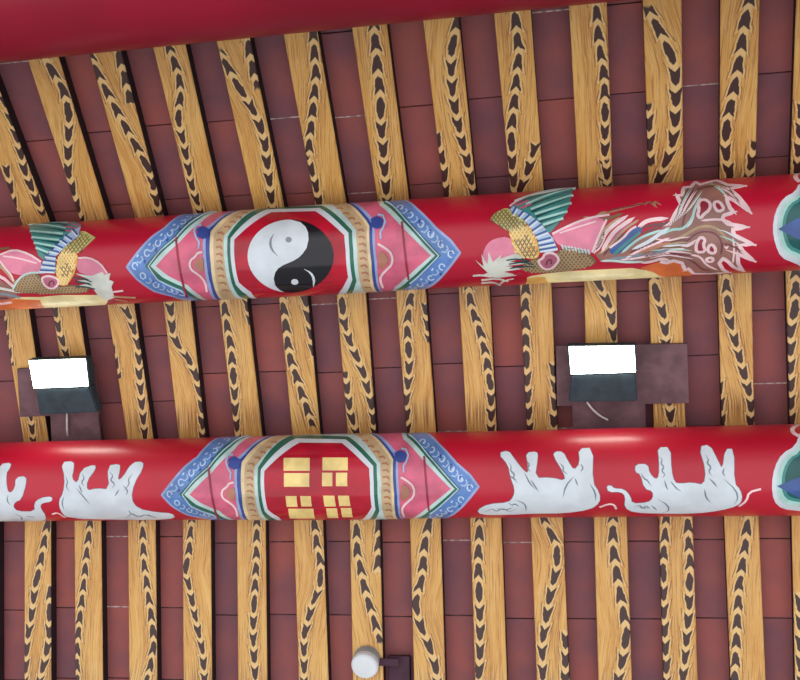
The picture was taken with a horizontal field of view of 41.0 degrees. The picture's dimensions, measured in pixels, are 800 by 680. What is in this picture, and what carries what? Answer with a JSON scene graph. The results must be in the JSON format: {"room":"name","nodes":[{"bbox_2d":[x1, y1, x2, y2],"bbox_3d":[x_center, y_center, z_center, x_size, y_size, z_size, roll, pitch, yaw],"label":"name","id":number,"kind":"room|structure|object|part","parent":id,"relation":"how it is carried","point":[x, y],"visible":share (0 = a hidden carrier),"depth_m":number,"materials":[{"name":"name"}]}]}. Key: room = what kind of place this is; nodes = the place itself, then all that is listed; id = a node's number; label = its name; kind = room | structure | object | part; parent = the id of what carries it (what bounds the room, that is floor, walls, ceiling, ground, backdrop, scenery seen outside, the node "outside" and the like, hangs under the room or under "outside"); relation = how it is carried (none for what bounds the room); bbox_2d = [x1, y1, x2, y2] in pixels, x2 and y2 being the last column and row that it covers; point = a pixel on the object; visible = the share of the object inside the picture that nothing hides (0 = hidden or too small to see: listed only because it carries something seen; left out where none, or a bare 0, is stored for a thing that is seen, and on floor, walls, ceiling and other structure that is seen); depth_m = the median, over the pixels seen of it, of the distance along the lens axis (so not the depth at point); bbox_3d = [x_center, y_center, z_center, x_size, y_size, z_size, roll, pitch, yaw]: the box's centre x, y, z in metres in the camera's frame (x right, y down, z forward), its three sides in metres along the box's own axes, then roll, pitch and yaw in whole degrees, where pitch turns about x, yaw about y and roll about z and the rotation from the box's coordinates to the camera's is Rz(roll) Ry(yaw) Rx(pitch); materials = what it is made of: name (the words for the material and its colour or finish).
{"room":"house of worship","nodes":[
{"label":"house of worship","id":0,"kind":"room"},
{"bbox_2d":[0,0,793,679],"bbox_3d":[-0.078,0.126,3.150,8.600,0.979,5.104,-2,-75,11],"label":"ceiling","id":1,"kind":"structure","parent":0,"point":[700,18],"depth_m":3.41,"materials":[{"name":"ceramic"}]},
{"bbox_2d":[0,522,3,679],"bbox_3d":[-1.478,1.013,3.837,0.103,0.426,1.032,-4,-76,12],"label":"rafter","id":2,"kind":"object","parent":1,"relation":"attached to","point":[1,523],"visible":0.75,"depth_m":3.84,"materials":[{"name":"paint"}]},
{"bbox_2d":[3,309,51,441],"bbox_3d":[-1.312,0.084,3.761,0.098,0.040,0.737,-1,-75,11],"label":"rafter","id":3,"kind":"object","parent":1,"relation":"attached to","point":[21,324],"visible":0.5,"depth_m":3.73,"materials":[{"name":"paint"}]},
{"bbox_2d":[0,74,55,224],"bbox_3d":[-1.252,-0.700,3.322,0.099,0.426,0.952,-1,-75,11],"label":"rafter","id":4,"kind":"object","parent":1,"relation":"attached to","point":[17,166],"visible":0.72,"depth_m":3.42,"materials":[{"name":"paint"}]},
{"bbox_2d":[25,521,56,679],"bbox_3d":[-1.277,1.005,3.796,0.103,0.426,1.031,-3,-76,12],"label":"rafter","id":5,"kind":"object","parent":1,"relation":"attached to","point":[40,536],"visible":0.71,"depth_m":3.79,"materials":[{"name":"paint"}]},
{"bbox_2d":[28,56,113,220],"bbox_3d":[-1.036,-0.709,3.279,0.100,0.426,0.957,1,-75,10],"label":"rafter","id":6,"kind":"object","parent":1,"relation":"attached to","point":[52,77],"visible":0.66,"depth_m":3.32,"materials":[{"name":"paint"}]},
{"bbox_2d":[53,306,103,439],"bbox_3d":[-1.127,0.077,3.724,0.098,0.040,0.736,-1,-75,11],"label":"rafter","id":7,"kind":"object","parent":1,"relation":"attached to","point":[70,322],"visible":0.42,"depth_m":3.68,"materials":[{"name":"paint"}]},
{"bbox_2d":[17,365,101,440],"bbox_3d":[-1.192,0.235,3.751,0.314,0.014,0.293,-2,-75,11],"label":"board","id":8,"kind":"object","parent":7,"relation":"attached to","point":[81,426],"visible":0.54,"depth_m":3.75,"materials":[{"name":"brown wood"}]},
{"bbox_2d":[28,355,101,435],"bbox_3d":[-1.142,0.200,3.683,0.223,0.078,0.300,-2,-75,11],"label":"light","id":9,"kind":"object","parent":8,"relation":"attached to","point":[64,384],"visible":1,"depth_m":3.64,"materials":[{"name":"white"}]},
{"bbox_2d":[74,521,107,679],"bbox_3d":[-1.086,0.997,3.758,0.103,0.426,1.032,-4,-76,12],"label":"rafter","id":10,"kind":"object","parent":1,"relation":"attached to","point":[91,634],"visible":0.71,"depth_m":3.75,"materials":[{"name":"paint"}]},
{"bbox_2d":[90,50,168,217],"bbox_3d":[-0.844,-0.716,3.240,0.100,0.426,0.959,1,-75,10],"label":"rafter","id":11,"kind":"object","parent":1,"relation":"attached to","point":[113,72],"visible":0.66,"depth_m":3.28,"materials":[{"name":"paint"}]},
{"bbox_2d":[107,303,157,438],"bbox_3d":[-0.926,0.069,3.684,0.098,0.040,0.735,-2,-75,11],"label":"rafter","id":12,"kind":"object","parent":1,"relation":"attached to","point":[125,319],"visible":0.62,"depth_m":3.67,"materials":[{"name":"paint"}]},
{"bbox_2d":[128,520,161,679],"bbox_3d":[-0.887,0.989,3.718,0.103,0.426,1.031,-3,-76,12],"label":"rafter","id":13,"kind":"object","parent":1,"relation":"attached to","point":[145,653],"visible":0.75,"depth_m":3.71,"materials":[{"name":"paint"}]},
{"bbox_2d":[163,301,209,437],"bbox_3d":[-0.732,0.061,3.645,0.098,0.040,0.738,0,-75,11],"label":"rafter","id":14,"kind":"object","parent":1,"relation":"attached to","point":[180,316],"visible":0.66,"depth_m":3.64,"materials":[{"name":"paint"}]},
{"bbox_2d":[154,44,226,213],"bbox_3d":[-0.648,-0.724,3.201,0.100,0.426,0.959,1,-75,10],"label":"rafter","id":15,"kind":"object","parent":1,"relation":"attached to","point":[176,66],"visible":0.71,"depth_m":3.24,"materials":[{"name":"paint"}]},
{"bbox_2d":[183,520,215,679],"bbox_3d":[-0.691,0.981,3.679,0.103,0.426,1.030,-3,-75,11],"label":"rafter","id":16,"kind":"object","parent":1,"relation":"attached to","point":[199,609],"visible":0.77,"depth_m":3.67,"materials":[{"name":"paint"}]},
{"bbox_2d":[219,299,265,436],"bbox_3d":[-0.535,0.053,3.605,0.098,0.040,0.736,-1,-75,11],"label":"rafter","id":17,"kind":"object","parent":1,"relation":"attached to","point":[236,314],"visible":0.66,"depth_m":3.60,"materials":[{"name":"paint"}]},
{"bbox_2d":[217,38,287,208],"bbox_3d":[-0.454,-0.732,3.162,0.100,0.426,0.955,0,-75,11],"label":"rafter","id":18,"kind":"object","parent":1,"relation":"attached to","point":[239,58],"visible":0.7,"depth_m":3.20,"materials":[{"name":"paint"}]},
{"bbox_2d":[237,520,270,679],"bbox_3d":[-0.497,0.973,3.640,0.110,0.426,1.029,-2,-75,11],"label":"rafter","id":19,"kind":"object","parent":1,"relation":"attached to","point":[253,561],"visible":0.77,"depth_m":3.63,"materials":[{"name":"paint"}]},
{"bbox_2d":[279,296,322,434],"bbox_3d":[-0.333,0.045,3.565,0.098,0.040,0.736,-1,-75,11],"label":"rafter","id":20,"kind":"object","parent":1,"relation":"attached to","point":[296,312],"visible":0.56,"depth_m":3.56,"materials":[{"name":"paint"}]},
{"bbox_2d":[0,0,624,62],"bbox_3d":[-0.223,-0.974,2.651,5.800,0.400,0.400,-2,-75,11],"label":"beam","id":21,"kind":"structure","parent":1,"relation":"attached to","point":[29,29],"depth_m":2.62,"materials":[{"name":"paint"}]},
{"bbox_2d":[294,520,331,679],"bbox_3d":[-0.292,0.965,3.599,0.103,0.426,1.032,-4,-76,12],"label":"rafter","id":22,"kind":"object","parent":1,"relation":"attached to","point":[310,539],"visible":0.73,"depth_m":3.59,"materials":[{"name":"paint"}]},
{"bbox_2d":[284,31,348,204],"bbox_3d":[-0.258,-0.740,3.123,0.100,0.426,0.955,0,-75,11],"label":"rafter","id":23,"kind":"object","parent":1,"relation":"attached to","point":[305,51],"visible":0.73,"depth_m":3.16,"materials":[{"name":"paint"}]},
{"bbox_2d":[337,293,378,433],"bbox_3d":[-0.142,0.037,3.526,0.098,0.040,0.737,-1,-75,11],"label":"rafter","id":24,"kind":"object","parent":1,"relation":"attached to","point":[354,308],"visible":0.63,"depth_m":3.52,"materials":[{"name":"paint"}]},
{"bbox_2d":[350,519,385,679],"bbox_3d":[-0.106,0.957,3.562,0.111,0.426,1.029,-2,-75,11],"label":"rafter","id":25,"kind":"object","parent":1,"relation":"attached to","point":[366,538],"visible":0.68,"depth_m":3.56,"materials":[{"name":"paint"}]},
{"bbox_2d":[351,646,410,679],"bbox_3d":[-0.057,1.080,3.523,0.205,0.089,0.106,15,-73,6],"label":"ceiling fixture","id":26,"kind":"object","parent":25,"relation":"attached to","point":[366,661],"visible":1,"depth_m":3.51,"materials":[{"name":"grey plastic"}]},
{"bbox_3d":[-0.048,1.058,3.513,0.090,0.016,0.025,-2,-75,11],"label":"bracket arm","id":27,"kind":"part","parent":26,"relation":"part of"},
{"bbox_2d":[352,24,410,200],"bbox_3d":[-0.063,-0.748,3.083,0.100,0.426,0.955,0,-75,11],"label":"rafter","id":28,"kind":"object","parent":1,"relation":"attached to","point":[373,44],"visible":0.78,"depth_m":3.12,"materials":[{"name":"paint"}]},
{"bbox_2d":[0,173,799,309],"bbox_3d":[-0.076,-0.282,3.241,5.800,0.275,0.278,-2,-75,11],"label":"painted purlin","id":29,"kind":"object","parent":1,"relation":"attached to","point":[740,224],"visible":1,"depth_m":3.11,"materials":[{"name":"red paint"}]},
{"bbox_2d":[0,424,799,521],"bbox_3d":[-0.009,0.436,3.431,5.800,0.276,0.279,-2,-75,11],"label":"painted purlin","id":30,"kind":"object","parent":1,"relation":"attached to","point":[733,470],"visible":1,"depth_m":3.31,"materials":[{"name":"red paint"}]},
{"bbox_2d":[396,289,437,432],"bbox_3d":[0.053,0.029,3.487,0.098,0.040,0.735,-2,-75,11],"label":"rafter","id":31,"kind":"object","parent":1,"relation":"attached to","point":[412,305],"visible":0.61,"depth_m":3.48,"materials":[{"name":"paint"}]},
{"bbox_2d":[410,518,446,679],"bbox_3d":[0.096,0.949,3.521,0.111,0.426,1.029,-2,-75,11],"label":"rafter","id":32,"kind":"object","parent":1,"relation":"attached to","point":[426,535],"visible":0.75,"depth_m":3.51,"materials":[{"name":"paint"}]},
{"bbox_2d":[423,17,477,196],"bbox_3d":[0.136,-0.756,3.044,0.099,0.426,0.953,-1,-75,11],"label":"rafter","id":33,"kind":"object","parent":1,"relation":"attached to","point":[443,37],"visible":0.79,"depth_m":3.08,"materials":[{"name":"paint"}]},
{"bbox_2d":[459,286,497,431],"bbox_3d":[0.251,0.021,3.448,0.098,0.040,0.736,-1,-75,11],"label":"rafter","id":34,"kind":"object","parent":1,"relation":"attached to","point":[475,302],"visible":0.62,"depth_m":3.44,"materials":[{"name":"paint"}]},
{"bbox_2d":[470,518,507,679],"bbox_3d":[0.293,0.941,3.482,0.111,0.426,1.029,-2,-75,11],"label":"rafter","id":35,"kind":"object","parent":1,"relation":"attached to","point":[487,545],"visible":0.78,"depth_m":3.47,"materials":[{"name":"paint"}]},
{"bbox_2d":[494,10,544,192],"bbox_3d":[0.330,-0.764,3.005,0.106,0.426,0.950,-2,-75,11],"label":"rafter","id":36,"kind":"object","parent":1,"relation":"attached to","point":[514,30],"visible":0.81,"depth_m":3.04,"materials":[{"name":"paint"}]},
{"bbox_2d":[520,283,557,429],"bbox_3d":[0.442,0.013,3.409,0.098,0.040,0.735,-2,-75,11],"label":"rafter","id":37,"kind":"object","parent":1,"relation":"attached to","point":[536,299],"visible":0.65,"depth_m":3.40,"materials":[{"name":"paint"}]},
{"bbox_2d":[531,517,569,679],"bbox_3d":[0.488,0.933,3.443,0.110,0.426,1.029,-2,-75,11],"label":"rafter","id":38,"kind":"object","parent":1,"relation":"attached to","point":[547,534],"visible":0.69,"depth_m":3.43,"materials":[{"name":"paint"}]},
{"bbox_2d":[569,2,612,187],"bbox_3d":[0.528,-0.772,2.965,0.104,0.426,0.950,-2,-75,11],"label":"rafter","id":39,"kind":"object","parent":1,"relation":"attached to","point":[588,22],"visible":0.82,"depth_m":3.00,"materials":[{"name":"paint"}]},
{"bbox_2d":[584,280,616,342],"bbox_3d":[0.635,0.006,3.371,0.098,0.040,0.736,-1,-75,11],"label":"rafter","id":40,"kind":"object","parent":1,"relation":"attached to","point":[600,296],"visible":0.37,"depth_m":3.33,"materials":[{"name":"paint"}]},
{"bbox_2d":[556,343,688,428],"bbox_3d":[0.699,0.151,3.370,0.408,0.014,0.294,-2,-75,11],"label":"board","id":41,"kind":"object","parent":40,"relation":"attached to","point":[662,368],"visible":0.61,"depth_m":3.35,"materials":[{"name":"brown wood"}]},
{"bbox_2d":[567,342,637,420],"bbox_3d":[0.630,0.136,3.329,0.214,0.078,0.270,-2,-75,11],"label":"light","id":42,"kind":"object","parent":41,"relation":"attached to","point":[605,371],"visible":1,"depth_m":3.29,"materials":[{"name":"white"}]},
{"bbox_2d":[594,517,631,679],"bbox_3d":[0.680,0.926,3.404,0.103,0.426,1.030,-2,-75,11],"label":"rafter","id":43,"kind":"object","parent":1,"relation":"attached to","point":[610,533],"visible":0.71,"depth_m":3.40,"materials":[{"name":"paint"}]},
{"bbox_2d":[642,0,682,182],"bbox_3d":[0.720,-0.779,2.927,0.099,0.426,0.952,-3,-75,12],"label":"rafter","id":44,"kind":"object","parent":1,"relation":"attached to","point":[662,19],"visible":0.84,"depth_m":2.97,"materials":[{"name":"paint"}]},
{"bbox_2d":[648,276,685,426],"bbox_3d":[0.831,-0.002,3.332,0.101,0.040,0.734,-2,-75,11],"label":"rafter","id":45,"kind":"object","parent":1,"relation":"attached to","point":[665,293],"visible":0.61,"depth_m":3.30,"materials":[{"name":"paint"}]},
{"bbox_2d":[659,517,697,679],"bbox_3d":[0.878,0.918,3.365,0.103,0.426,1.031,-1,-75,11],"label":"rafter","id":46,"kind":"object","parent":1,"relation":"attached to","point":[678,616],"visible":0.74,"depth_m":3.36,"materials":[{"name":"paint"}]},
{"bbox_2d":[716,273,753,425],"bbox_3d":[1.032,-0.010,3.291,0.098,0.040,0.735,-3,-75,11],"label":"rafter","id":47,"kind":"object","parent":1,"relation":"attached to","point":[734,291],"visible":0.67,"depth_m":3.28,"materials":[{"name":"paint"}]},
{"bbox_2d":[718,0,759,178],"bbox_3d":[0.914,-0.787,2.888,0.099,0.426,0.953,-4,-76,12],"label":"rafter","id":48,"kind":"object","parent":1,"relation":"attached to","point":[738,19],"visible":0.81,"depth_m":2.94,"materials":[{"name":"paint"}]},
{"bbox_2d":[723,516,764,679],"bbox_3d":[1.075,0.910,3.325,0.103,0.426,1.030,-2,-75,11],"label":"rafter","id":49,"kind":"object","parent":1,"relation":"attached to","point":[741,533],"visible":0.72,"depth_m":3.32,"materials":[{"name":"paint"}]},
{"bbox_2d":[784,270,799,423],"bbox_3d":[1.227,-0.018,3.252,0.098,0.040,0.737,-4,-76,12],"label":"rafter","id":50,"kind":"object","parent":1,"relation":"attached to","point":[791,278],"visible":0.59,"depth_m":3.25,"materials":[{"name":"paint"}]},
{"bbox_2d":[788,0,799,173],"bbox_3d":[1.101,-0.795,2.850,0.099,0.426,0.954,-4,-76,12],"label":"rafter","id":51,"kind":"object","parent":1,"relation":"attached to","point":[794,128],"visible":0.78,"depth_m":2.94,"materials":[{"name":"paint"}]},
{"bbox_2d":[790,516,799,679],"bbox_3d":[1.264,0.902,3.287,0.103,0.426,1.033,0,-75,11],"label":"rafter","id":52,"kind":"object","parent":1,"relation":"attached to","point":[794,520],"visible":0.7,"depth_m":3.29,"materials":[{"name":"paint"}]}
]}

